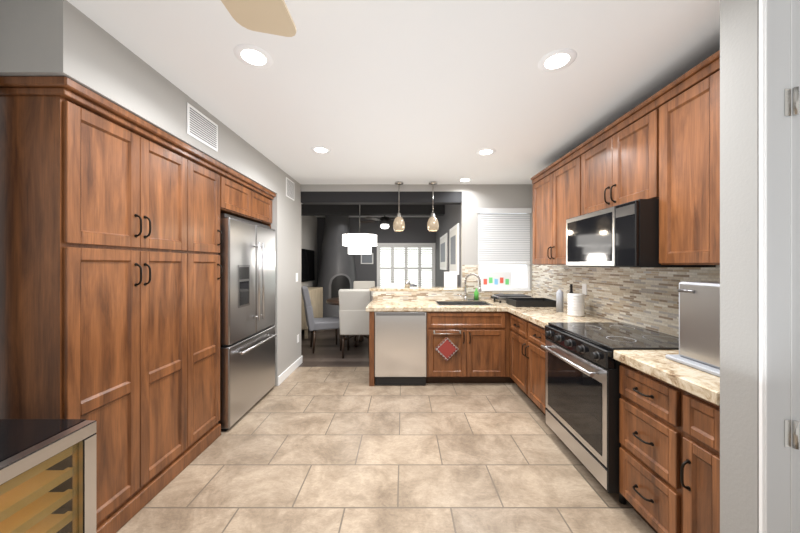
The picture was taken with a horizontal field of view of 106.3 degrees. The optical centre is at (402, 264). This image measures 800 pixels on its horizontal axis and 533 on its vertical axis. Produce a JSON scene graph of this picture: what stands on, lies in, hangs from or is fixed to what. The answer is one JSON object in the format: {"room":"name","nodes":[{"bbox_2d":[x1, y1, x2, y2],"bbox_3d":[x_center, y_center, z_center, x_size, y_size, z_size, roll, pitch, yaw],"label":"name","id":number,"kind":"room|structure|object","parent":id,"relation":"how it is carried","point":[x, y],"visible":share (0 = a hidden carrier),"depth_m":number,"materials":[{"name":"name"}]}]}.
{"room":"kitchen","nodes":[
{"label":"kitchen","id":0,"kind":"room"},
{"bbox_2d":[0,0,300,385],"bbox_3d":[-1.830,0.130,1.340,0.760,2.540,5.880,0,0,0],"label":"wall","id":1,"kind":"structure","parent":0,"point":[66,38],"depth_m":1.65,"materials":[{"name":"grey paint"}]},
{"bbox_2d":[187,102,217,151],"bbox_3d":[-1.446,-0.985,2.175,0.008,0.210,0.330,0,0,0],"label":"air vent","id":2,"kind":"object","parent":1,"relation":"in","point":[202,128],"depth_m":2.15,"materials":[{"name":"white metal"}]},
{"bbox_2d":[224,168,251,220],"bbox_3d":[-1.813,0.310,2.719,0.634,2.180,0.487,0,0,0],"label":"upper cabinet","id":3,"kind":"object","parent":1,"relation":"attached to","point":[237,192],"depth_m":2.73,"materials":[{"name":"brown wood"}]},
{"bbox_2d":[252,184,275,228],"bbox_3d":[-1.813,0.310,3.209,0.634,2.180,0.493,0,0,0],"label":"upper cabinet","id":4,"kind":"object","parent":1,"relation":"attached to","point":[261,200],"depth_m":3.20,"materials":[{"name":"brown wood"}]},
{"bbox_2d":[286,177,293,200],"bbox_3d":[-1.446,-0.970,3.850,0.008,0.240,0.280,0,0,0],"label":"air vent","id":5,"kind":"object","parent":1,"relation":"in","point":[289,184],"depth_m":3.81,"materials":[{"name":"white metal"}]},
{"bbox_2d":[278,355,302,385],"bbox_3d":[-1.518,1.347,3.882,0.164,0.105,0.825,0,0,0],"label":"baseboard","id":6,"kind":"structure","parent":1,"relation":"attached to","point":[289,370],"depth_m":3.80,"materials":[{"name":"white wood"}]},
{"bbox_2d":[301,216,316,286],"bbox_3d":[-2.250,0.090,6.040,0.100,2.620,3.520,0,0,0],"label":"wall","id":7,"kind":"structure","parent":0,"point":[313,227],"depth_m":7.14,"materials":[{"name":"grey paint"}]},
{"bbox_2d":[301,248,314,281],"bbox_3d":[-2.179,0.010,6.715,0.039,0.720,1.230,0,0,0],"label":"wall-mounted tv","id":8,"kind":"object","parent":7,"relation":"attached to","point":[307,265],"visible":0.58,"depth_m":6.79,"materials":[{"name":"black glass"}]},
{"bbox_2d":[299,329,368,366],"bbox_3d":[-0.100,1.430,6.010,4.400,0.060,3.780,0,0,0],"label":"floor","id":9,"kind":"structure","parent":0,"point":[327,352],"depth_m":4.79,"materials":[{"name":"brown wood"}]},
{"bbox_2d":[301,287,322,338],"bbox_3d":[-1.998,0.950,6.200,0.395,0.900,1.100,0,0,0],"label":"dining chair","id":10,"kind":"object","parent":9,"relation":"on","point":[316,295],"visible":0.35,"depth_m":6.10,"materials":[{"name":"beige fabric"}]},
{"bbox_2d":[301,286,341,353],"bbox_3d":[-1.349,0.878,4.996,0.648,1.046,0.480,0,0,-22],"label":"dining chair","id":11,"kind":"object","parent":9,"relation":"on","point":[314,325],"visible":0.92,"depth_m":4.77,"materials":[{"name":"grey fabric"}]},
{"bbox_2d":[318,216,355,317],"bbox_3d":[-1.590,0.091,7.240,0.940,2.618,0.940,0,0,0],"label":"fireplace","id":12,"kind":"object","parent":9,"relation":"on","point":[336,271],"visible":0.69,"depth_m":6.89,"materials":[{"name":"grey paint"}]},
{"bbox_2d":[326,296,372,346],"bbox_3d":[-0.800,1.012,5.450,1.160,0.774,1.160,0,0,0],"label":"dining table","id":13,"kind":"object","parent":9,"relation":"on","point":[335,301],"visible":0.33,"depth_m":5.36,"materials":[{"name":"brown wood"}]},
{"bbox_2d":[339,289,371,357],"bbox_3d":[-0.700,0.878,4.656,0.480,1.046,0.648,0,0,0],"label":"dining chair","id":14,"kind":"object","parent":9,"relation":"on","point":[353,314],"visible":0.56,"depth_m":4.39,"materials":[{"name":"grey fabric"}]},
{"bbox_2d":[353,281,374,295],"bbox_3d":[-0.850,0.878,6.324,0.480,1.046,0.648,0,0,0],"label":"dining chair","id":15,"kind":"object","parent":9,"relation":"on","point":[363,284],"visible":0.12,"depth_m":6.55,"materials":[{"name":"grey fabric"}]},
{"bbox_2d":[317,217,432,286],"bbox_3d":[-0.680,0.090,7.750,3.000,2.620,0.100,0,0,0],"label":"wall","id":16,"kind":"structure","parent":0,"point":[415,231],"depth_m":7.70,"materials":[{"name":"grey paint"}]},
{"bbox_2d":[361,253,372,263],"bbox_3d":[-0.920,-0.160,7.685,0.320,0.280,0.028,0,0,0],"label":"picture frame","id":17,"kind":"object","parent":16,"relation":"attached to","point":[366,258],"visible":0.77,"depth_m":7.67,"materials":[{"name":"white"}]},
{"bbox_2d":[116,367,654,532],"bbox_3d":[-0.100,1.430,1.260,4.400,0.060,5.720,0,0,0],"label":"floor","id":18,"kind":"structure","parent":0,"point":[324,450],"depth_m":2.04,"materials":[{"name":"beige tile"}]},
{"bbox_2d":[0,419,95,532],"bbox_3d":[-1.379,0.973,0.760,0.602,0.855,0.600,0,0,0],"label":"wine cooler","id":19,"kind":"object","parent":18,"relation":"on","point":[47,475],"visible":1,"depth_m":0.97,"materials":[{"name":"black glass"}]},
{"bbox_2d":[0,84,223,532],"bbox_3d":[-1.813,0.310,1.903,0.634,2.180,1.145,0,0,0],"label":"tall cabinet","id":20,"kind":"object","parent":18,"relation":"on","point":[110,243],"depth_m":1.55,"materials":[{"name":"brown wood"}]},
{"bbox_2d":[218,213,276,430],"bbox_3d":[-1.754,0.482,2.958,0.733,1.835,0.915,0,0,0],"label":"refrigerator","id":21,"kind":"object","parent":18,"relation":"on","point":[247,319],"visible":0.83,"depth_m":2.75,"materials":[{"name":"silver metal"}]},
{"bbox_2d":[375,312,426,384],"bbox_3d":[-0.028,0.971,3.738,0.604,0.858,0.564,0,0,0],"label":"dishwasher","id":22,"kind":"object","parent":18,"relation":"on","point":[400,348],"visible":0.94,"depth_m":3.46,"materials":[{"name":"silver metal"}]},
{"bbox_2d":[489,311,508,382],"bbox_3d":[1.519,0.971,3.780,0.630,0.860,0.599,0,0,0],"label":"base cabinet","id":23,"kind":"object","parent":18,"relation":"on","point":[498,321],"depth_m":3.47,"materials":[{"name":"brown wood"}]},
{"bbox_2d":[366,287,514,311],"bbox_3d":[0.687,0.516,3.941,2.294,0.388,0.978,0,0,0],"label":"countertop","id":24,"kind":"structure","parent":23,"relation":"on","point":[482,305],"depth_m":3.67,"materials":[{"name":"stone"}]},
{"bbox_2d":[387,283,395,287],"bbox_3d":[-0.160,0.286,4.170,0.120,0.070,0.060,0,0,0],"label":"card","id":25,"kind":"object","parent":24,"relation":"on","point":[391,285],"visible":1,"depth_m":4.16,"materials":[{"name":"white paper"}]},
{"bbox_2d":[404,280,409,287],"bbox_3d":[0.060,0.272,4.250,0.080,0.100,0.080,0,0,0],"label":"figurine","id":26,"kind":"object","parent":24,"relation":"on","point":[407,283],"visible":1,"depth_m":4.22,"materials":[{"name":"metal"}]},
{"bbox_2d":[373,291,463,300],"bbox_3d":[0.213,0.879,4.163,1.246,1.042,0.144,0,0,0],"label":"bar","id":27,"kind":"object","parent":24,"relation":"on","point":[416,295],"visible":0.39,"depth_m":4.09,"materials":[{"name":"beige stone"}]},
{"bbox_2d":[444,272,456,286],"bbox_3d":[0.695,0.211,4.376,0.190,0.220,0.018,0,0,0],"label":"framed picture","id":28,"kind":"object","parent":24,"relation":"on","point":[450,279],"visible":1,"depth_m":4.37,"materials":[{"name":"white paper"}]},
{"bbox_2d":[459,273,480,300],"bbox_3d":[0.890,0.297,4.000,0.277,0.375,0.143,0,0,0],"label":"faucet","id":29,"kind":"object","parent":24,"relation":"on","point":[464,297],"visible":0.98,"depth_m":4.02,"materials":[{"name":"silver metal"}]},
{"bbox_2d":[474,288,478,299],"bbox_3d":[1.020,0.405,4.170,0.064,0.160,0.062,0,0,0],"label":"soap bottle","id":30,"kind":"object","parent":24,"relation":"on","point":[476,294],"visible":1,"depth_m":4.15,"materials":[{"name":"green plastic"}]},
{"bbox_2d":[491,294,532,302],"bbox_3d":[1.420,0.442,3.970,0.480,0.085,0.300,0,0,0],"label":"dish rack","id":31,"kind":"object","parent":24,"relation":"on","point":[500,297],"visible":0.65,"depth_m":3.87,"materials":[{"name":"silver metal"}]},
{"bbox_2d":[506,298,555,306],"bbox_3d":[1.540,0.450,3.615,0.480,0.070,0.330,0,0,0],"label":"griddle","id":32,"kind":"object","parent":24,"relation":"on","point":[530,302],"visible":0.83,"depth_m":3.45,"materials":[{"name":"black metal"}]},
{"bbox_2d":[509,313,524,393],"bbox_3d":[1.529,0.971,3.210,0.608,0.860,0.490,0,0,0],"label":"base cabinet","id":33,"kind":"object","parent":18,"relation":"on","point":[516,324],"depth_m":3.24,"materials":[{"name":"brown wood"}]},
{"bbox_2d":[525,320,544,414],"bbox_3d":[1.529,0.971,2.725,0.608,0.860,0.481,0,0,0],"label":"base cabinet","id":34,"kind":"object","parent":18,"relation":"on","point":[534,334],"depth_m":2.80,"materials":[{"name":"brown wood"}]},
{"bbox_2d":[494,307,615,327],"bbox_3d":[1.454,0.512,2.968,0.761,0.055,0.968,0,0,0],"label":"countertop","id":35,"kind":"structure","parent":34,"relation":"on","point":[540,316],"depth_m":2.88,"materials":[{"name":"stone"}]},
{"bbox_2d":[556,289,562,311],"bbox_3d":[1.620,0.369,3.100,0.066,0.230,0.064,0,0,0],"label":"bottle","id":36,"kind":"object","parent":35,"relation":"on","point":[559,300],"visible":1,"depth_m":3.07,"materials":[{"name":"grey plastic"}]},
{"bbox_2d":[567,293,584,316],"bbox_3d":[1.660,0.381,2.880,0.144,0.208,0.144,0,0,0],"label":"canister","id":37,"kind":"object","parent":35,"relation":"on","point":[575,304],"visible":1,"depth_m":2.82,"materials":[{"name":"white ceramic"}]},
{"bbox_2d":[540,322,678,504],"bbox_3d":[1.464,0.937,2.100,0.712,0.926,0.766,0,0,0],"label":"range","id":38,"kind":"object","parent":18,"relation":"on","point":[582,393],"visible":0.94,"depth_m":1.94,"materials":[{"name":"black"}]},
{"bbox_2d":[619,363,672,532],"bbox_3d":[1.529,0.971,1.524,0.608,0.860,0.385,0,0,0],"label":"base cabinet","id":39,"kind":"object","parent":18,"relation":"on","point":[669,460],"depth_m":1.51,"materials":[{"name":"brown wood"}]},
{"bbox_2d":[614,350,719,405],"bbox_3d":[1.517,0.512,1.429,0.634,0.055,0.574,0,0,0],"label":"countertop","id":40,"kind":"structure","parent":39,"relation":"on","point":[657,364],"depth_m":1.39,"materials":[{"name":"stone"}]},
{"bbox_2d":[665,282,719,376],"bbox_3d":[1.585,0.284,1.360,0.450,0.400,0.400,0,0,0],"label":"appliance","id":41,"kind":"object","parent":40,"relation":"on","point":[699,325],"visible":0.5,"depth_m":1.41,"materials":[{"name":"grey metal"}]},
{"bbox_2d":[673,386,719,532],"bbox_3d":[1.529,0.971,1.237,0.608,0.860,0.189,0,0,0],"label":"base cabinet","id":42,"kind":"object","parent":18,"relation":"on","point":[696,420],"depth_m":1.26,"materials":[{"name":"brown wood"}]},
{"bbox_2d":[67,0,719,216],"bbox_3d":[-0.100,-1.210,3.150,4.400,0.140,9.500,0,0,0],"label":"ceiling","id":43,"kind":"structure","parent":0,"point":[403,91],"depth_m":1.79,"materials":[{"name":"white paint"}]},
{"bbox_2d":[233,44,272,68],"bbox_3d":[-0.817,-1.137,1.644,0.195,0.006,0.195,0,0,-9],"label":"recessed light","id":44,"kind":"object","parent":43,"relation":"in","point":[253,56],"depth_m":1.63,"materials":[{"name":"white"}]},
{"bbox_2d":[221,0,296,36],"bbox_3d":[-0.500,-0.983,0.510,1.299,0.375,1.240,0,0,0],"label":"kitchen ceiling fan","id":45,"kind":"object","parent":43,"relation":"hanging from","point":[274,17],"visible":1,"depth_m":1.05,"materials":[{"name":"beige wood"}]},
{"bbox_2d":[311,146,330,153],"bbox_3d":[-0.812,-1.137,2.974,0.195,0.006,0.195,0,0,-6],"label":"recessed light","id":46,"kind":"object","parent":43,"relation":"in","point":[317,149],"depth_m":2.95,"materials":[{"name":"white"}]},
{"bbox_2d":[342,205,376,253],"bbox_3d":[-0.780,-0.710,5.420,0.630,1.020,0.630,0,0,0],"label":"dining chandelier","id":47,"kind":"object","parent":43,"relation":"hanging from","point":[358,243],"visible":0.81,"depth_m":5.21,"materials":[{"name":"white fabric"}]},
{"bbox_2d":[360,216,394,228],"bbox_3d":[-0.398,-1.025,6.641,1.168,0.470,1.119,0,0,0],"label":"ceiling fan","id":48,"kind":"object","parent":43,"relation":"hanging from","point":[384,221],"visible":0.77,"depth_m":6.51,"materials":[{"name":"black metal"}]},
{"bbox_2d":[393,181,404,230],"bbox_3d":[-0.055,-0.806,4.150,0.166,0.668,0.166,0,0,0],"label":"pendant light","id":49,"kind":"object","parent":43,"relation":"hanging from","point":[398,223],"visible":1,"depth_m":4.10,"materials":[{"name":"beige glass"}]},
{"bbox_2d":[427,181,438,230],"bbox_3d":[0.415,-0.806,4.150,0.166,0.668,0.166,0,0,0],"label":"pendant light","id":50,"kind":"object","parent":43,"relation":"hanging from","point":[432,223],"visible":1,"depth_m":4.10,"materials":[{"name":"beige glass"}]},
{"bbox_2d":[458,178,471,181],"bbox_3d":[0.830,-1.137,4.020,0.195,0.006,0.195,0,0,-9],"label":"recessed light","id":51,"kind":"object","parent":43,"relation":"in","point":[461,179],"depth_m":3.99,"materials":[{"name":"white plastic"}]},
{"bbox_2d":[476,148,495,155],"bbox_3d":[0.836,-1.137,3.027,0.195,0.006,0.195,0,0,-9],"label":"recessed light","id":52,"kind":"object","parent":43,"relation":"in","point":[487,151],"depth_m":3.01,"materials":[{"name":"white plastic"}]},
{"bbox_2d":[538,48,576,71],"bbox_3d":[0.859,-1.137,1.676,0.195,0.006,0.195,0,0,-6],"label":"recessed light","id":53,"kind":"object","parent":43,"relation":"in","point":[559,59],"depth_m":1.67,"materials":[{"name":"white"}]},
{"bbox_2d":[433,204,460,286],"bbox_3d":[0.885,0.090,6.066,0.130,2.620,3.469,0,0,0],"label":"wall","id":54,"kind":"structure","parent":0,"point":[452,216],"depth_m":5.90,"materials":[{"name":"grey paint"}]},
{"bbox_2d":[440,233,447,269],"bbox_3d":[0.821,-0.250,6.100,0.030,0.700,1.000,0,0,0],"label":"picture frame","id":55,"kind":"object","parent":54,"relation":"attached to","point":[444,252],"visible":1,"depth_m":5.86,"materials":[{"name":"white wood"}]},
{"bbox_2d":[449,223,458,274],"bbox_3d":[0.821,-0.235,4.850,0.030,0.770,0.800,0,0,0],"label":"picture frame","id":56,"kind":"object","parent":54,"relation":"attached to","point":[454,249],"visible":0.83,"depth_m":4.71,"materials":[{"name":"white wood"}]},
{"bbox_2d":[461,184,532,299],"bbox_3d":[1.378,0.130,4.285,1.084,2.540,0.089,0,0,0],"label":"wall","id":57,"kind":"structure","parent":0,"point":[475,197],"depth_m":4.25,"materials":[{"name":"grey paint"}]},
{"bbox_2d":[301,184,461,215],"bbox_3d":[-0.682,-1.052,5.235,3.034,0.334,1.970,0,0,0],"label":"header","id":58,"kind":"object","parent":57,"relation":"attached to","point":[373,199],"visible":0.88,"depth_m":4.25,"materials":[{"name":"grey paint"}]},
{"bbox_2d":[481,272,511,286],"bbox_3d":[1.335,0.210,4.287,0.430,0.220,0.010,0,0,0],"label":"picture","id":59,"kind":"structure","parent":57,"relation":"attached to","point":[496,279],"depth_m":4.29,"materials":[{"name":"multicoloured paper"}]},
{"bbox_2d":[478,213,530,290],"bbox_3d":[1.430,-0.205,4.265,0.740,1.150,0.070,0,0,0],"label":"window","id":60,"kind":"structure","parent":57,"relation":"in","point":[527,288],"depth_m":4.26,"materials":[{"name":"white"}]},
{"bbox_2d":[532,184,719,336],"bbox_3d":[1.873,0.130,2.693,0.094,2.540,3.113,0,0,0],"label":"wall","id":61,"kind":"structure","parent":0,"point":[646,297],"depth_m":2.43,"materials":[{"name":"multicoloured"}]},
{"bbox_2d":[531,146,578,264],"bbox_3d":[1.660,-0.500,2.980,0.349,1.000,0.939,0,0,0],"label":"upper cabinet","id":62,"kind":"object","parent":61,"relation":"attached to","point":[556,187],"depth_m":2.94,"materials":[{"name":"brown wood"}]},
{"bbox_2d":[582,284,586,294],"bbox_3d":[1.823,0.245,3.015,0.005,0.110,0.070,0,0,0],"label":"switch plate","id":63,"kind":"object","parent":61,"relation":"attached to","point":[584,288],"depth_m":3.01,"materials":[{"name":"white plastic"}]},
{"bbox_2d":[579,91,658,215],"bbox_3d":[1.660,-0.695,2.130,0.349,0.610,0.759,0,0,0],"label":"upper cabinet","id":64,"kind":"object","parent":61,"relation":"attached to","point":[619,164],"depth_m":2.04,"materials":[{"name":"brown wood"}]},
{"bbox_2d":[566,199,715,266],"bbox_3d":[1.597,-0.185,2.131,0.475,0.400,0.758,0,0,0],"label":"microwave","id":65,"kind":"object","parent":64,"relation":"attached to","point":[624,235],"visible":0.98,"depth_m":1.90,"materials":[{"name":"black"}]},
{"bbox_2d":[659,53,714,264],"bbox_3d":[1.660,-0.500,1.572,0.349,1.000,0.355,0,0,0],"label":"upper cabinet","id":66,"kind":"object","parent":61,"relation":"attached to","point":[662,145],"depth_m":1.57,"materials":[{"name":"brown wood"}]},
{"bbox_2d":[715,50,719,264],"bbox_3d":[1.660,-0.500,1.268,0.349,1.000,0.253,0,0,0],"label":"upper cabinet","id":67,"kind":"object","parent":61,"relation":"attached to","point":[717,54],"depth_m":1.42,"materials":[{"name":"brown wood"}]},
{"bbox_2d":[720,0,758,532],"bbox_3d":[1.255,0.130,1.076,0.110,2.540,0.120,0,0,0],"label":"wall","id":68,"kind":"structure","parent":0,"point":[739,266],"depth_m":1.07,"materials":[{"name":"grey paint"}]},
{"bbox_2d":[759,0,798,532],"bbox_3d":[1.252,0.131,0.999,0.105,2.539,0.032,0,0,0],"label":"door frame","id":69,"kind":"structure","parent":68,"relation":"attached to","point":[778,113],"depth_m":1.00,"materials":[{"name":"white painted wood"}]},
{"bbox_2d":[796,0,799,532],"bbox_3d":[1.705,0.129,1.020,0.790,2.533,0.040,0,0,0],"label":"door","id":70,"kind":"structure","parent":68,"relation":"in","point":[797,266],"depth_m":1.00,"materials":[{"name":"white"}]},
{"label":"outside","id":71,"kind":"structure","parent":0,"visible":0},
{"bbox_2d":[380,248,431,286],"bbox_3d":[0.080,0.090,7.862,1.800,1.580,0.005,0,0,0],"label":"window","id":72,"kind":"structure","parent":71,"point":[404,266],"depth_m":7.86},
{"bbox_2d":[377,243,434,286],"bbox_3d":[0.080,0.090,7.707,1.500,1.300,0.055,0,0,0],"label":"window shutters","id":73,"kind":"object","parent":72,"relation":"attached to","point":[406,268],"visible":0.73,"depth_m":7.71,"materials":[{"name":"white wood"}]},
{"bbox_2d":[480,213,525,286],"bbox_3d":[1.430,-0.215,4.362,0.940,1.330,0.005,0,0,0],"label":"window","id":74,"kind":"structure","parent":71,"point":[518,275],"depth_m":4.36,"materials":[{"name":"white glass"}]},
{"bbox_2d":[477,208,531,264],"bbox_3d":[1.430,-0.403,4.237,0.760,0.795,0.024,0,0,0],"label":"window blinds","id":75,"kind":"object","parent":74,"relation":"attached to","point":[503,239],"visible":0.94,"depth_m":4.24,"materials":[{"name":"white plastic"}]}
]}

